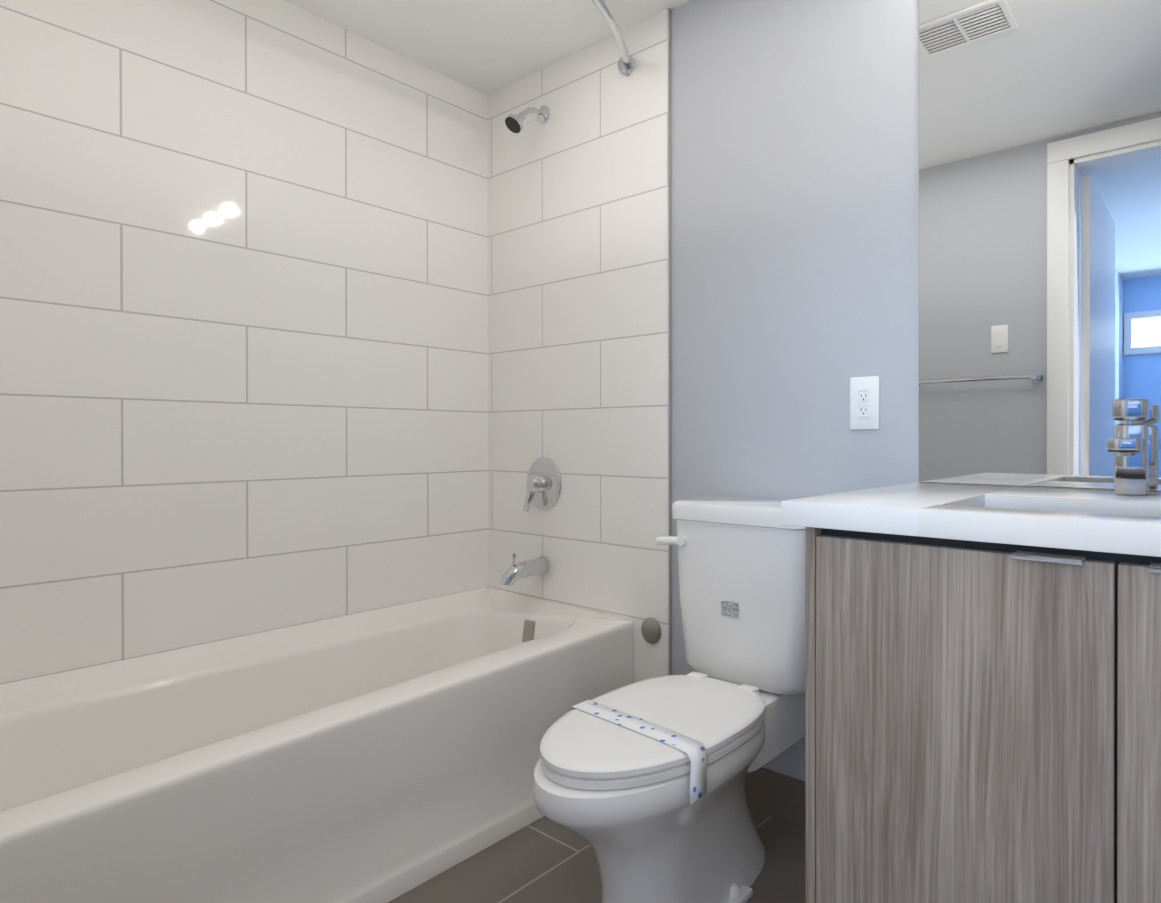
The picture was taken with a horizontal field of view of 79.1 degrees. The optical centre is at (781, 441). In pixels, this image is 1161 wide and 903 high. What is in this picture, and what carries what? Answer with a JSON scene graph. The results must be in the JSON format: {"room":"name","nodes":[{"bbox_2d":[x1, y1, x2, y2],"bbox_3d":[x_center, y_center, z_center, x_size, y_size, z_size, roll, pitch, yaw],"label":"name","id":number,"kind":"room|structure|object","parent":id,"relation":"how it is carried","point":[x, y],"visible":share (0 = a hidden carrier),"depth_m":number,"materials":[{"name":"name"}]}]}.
{"room":"bathroom","nodes":[
{"label":"bathroom","id":0,"kind":"room"},
{"bbox_2d":[283,0,689,95],"bbox_3d":[-0.411,-1.324,1.112,2.880,0.100,1.770,0,0,34],"label":"ceiling","id":1,"kind":"structure","parent":0,"point":[487,47],"depth_m":2.07,"materials":[{"name":"white paint"}]},
{"bbox_2d":[388,808,804,902],"bbox_3d":[-0.411,1.044,1.121,2.880,0.100,1.770,0,0,34],"label":"floor","id":2,"kind":"structure","parent":0,"point":[544,859],"depth_m":1.54,"materials":[{"name":"tile"}]},
{"bbox_2d":[0,587,632,902],"bbox_3d":[-1.181,0.766,1.632,0.770,0.452,1.511,0,0,34],"label":"bathtub","id":3,"kind":"object","parent":2,"relation":"on","point":[386,754],"visible":0.92,"depth_m":1.52,"materials":[{"name":"white ceramic"}]},
{"bbox_2d":[532,496,804,902],"bbox_3d":[-0.215,0.571,1.459,0.434,0.843,0.716,0,0,34],"label":"toilet","id":4,"kind":"object","parent":2,"relation":"on","point":[639,787],"visible":0.94,"depth_m":1.41,"materials":[{"name":"white ceramic"}]},
{"bbox_2d":[782,398,1160,902],"bbox_3d":[0.553,0.459,1.059,0.958,1.070,0.558,0,0,34],"label":"bathroom vanity","id":5,"kind":"object","parent":2,"relation":"on","point":[982,693],"visible":1,"depth_m":0.94,"materials":[{"name":"grey wood"}]},
{"bbox_2d":[782,482,1160,556],"bbox_3d":[0.553,0.116,1.058,0.958,0.040,0.558,0,0,34],"label":"countertop","id":6,"kind":"structure","parent":5,"relation":"on","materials":[{"name":"white stone"}]},
{"bbox_2d":[1107,398,1149,495],"bbox_3d":[0.604,0.010,1.163,0.054,0.172,0.149,0,0,34],"label":"faucet","id":7,"kind":"object","parent":6,"relation":"on","point":[1129,445],"depth_m":1.18,"materials":[{"name":"silver metal"}]},
{"bbox_2d":[671,0,1160,780],"bbox_3d":[0.046,-0.143,1.804,2.880,2.268,0.120,0,0,34],"label":"wall","id":8,"kind":"structure","parent":0,"point":[793,216],"depth_m":1.74,"materials":[{"name":"grey paint"}]},
{"bbox_2d":[488,9,667,682],"bbox_3d":[-0.706,-0.144,2.227,0.903,2.268,0.008,0,0,34],"label":"wall tile","id":9,"kind":"structure","parent":8,"relation":"attached to","point":[578,287],"depth_m":2.17,"materials":[{"name":"white tile"}]},
{"bbox_2d":[500,553,549,585],"bbox_3d":[-0.858,0.420,2.226,0.062,0.104,0.165,0,0,34],"label":"tub spout","id":10,"kind":"object","parent":9,"relation":"attached to","point":[512,574],"visible":1,"depth_m":2.21,"materials":[{"name":"silver metal"}]},
{"bbox_2d":[505,105,549,133],"bbox_3d":[-0.852,-1.085,2.230,0.060,0.131,0.142,0,0,34],"label":"shower head","id":11,"kind":"object","parent":9,"relation":"attached to","point":[514,123],"visible":1,"depth_m":2.21},
{"bbox_2d":[523,457,560,511],"bbox_3d":[-0.829,0.145,2.268,0.180,0.183,0.061,0,0,34],"label":"shower valve","id":12,"kind":"object","parent":9,"relation":"attached to","point":[544,483],"visible":1,"depth_m":2.26,"materials":[{"name":"silver metal"}]},
{"bbox_2d":[592,0,634,75],"bbox_3d":[-0.783,-1.157,1.361,0.308,0.064,1.554,0,0,34],"label":"shower rod","id":13,"kind":"object","parent":9,"relation":"attached to","point":[626,62],"visible":0.94,"depth_m":1.91,"materials":[{"name":"silver metal"}]},
{"bbox_2d":[641,617,660,643],"bbox_3d":[-0.393,0.568,2.011,0.078,0.078,0.009,0,0,34],"label":"disc","id":14,"kind":"object","parent":9,"relation":"attached to","point":[651,630],"visible":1,"depth_m":2.00,"materials":[{"name":"silver metal"}]},
{"bbox_2d":[668,8,671,674],"bbox_3d":[-0.329,-0.143,1.975,0.004,2.268,0.010,0,0,34],"label":"trim","id":15,"kind":"structure","parent":8,"relation":"attached to","point":[669,357],"depth_m":1.97,"materials":[{"name":"silver metal"}]},
{"bbox_2d":[746,767,804,827],"bbox_3d":[-0.011,0.934,1.768,0.760,0.115,0.010,0,0,34],"label":"baseboard","id":16,"kind":"structure","parent":8,"relation":"attached to","point":[775,794],"depth_m":1.76,"materials":[{"name":"brown tile"}]},
{"bbox_2d":[850,376,878,429],"bbox_3d":[0.202,-0.094,1.621,0.078,0.128,0.010,0,0,34],"label":"electrical outlet plate","id":17,"kind":"object","parent":8,"relation":"attached to","point":[864,402],"visible":1,"depth_m":1.62,"materials":[{"name":"white plastic"}]},
{"bbox_2d":[919,0,1160,490],"bbox_3d":[0.711,-0.494,1.284,0.940,1.175,0.005,0,0,34],"label":"wall mirror","id":18,"kind":"object","parent":8,"relation":"attached to","point":[1039,236],"visible":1,"depth_m":1.40,"materials":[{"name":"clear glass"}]},
{"bbox_3d":[-1.593,-0.143,1.831,0.120,2.268,1.650,0,0,34],"label":"wall","id":19,"kind":"structure","parent":0,"visible":0},
{"bbox_2d":[0,0,487,684],"bbox_3d":[-1.507,-0.143,1.845,0.008,2.268,1.530,0,0,34],"label":"wall tile","id":20,"kind":"structure","parent":19,"relation":"attached to","point":[242,316],"depth_m":1.83,"materials":[{"name":"white tile"}]}
]}

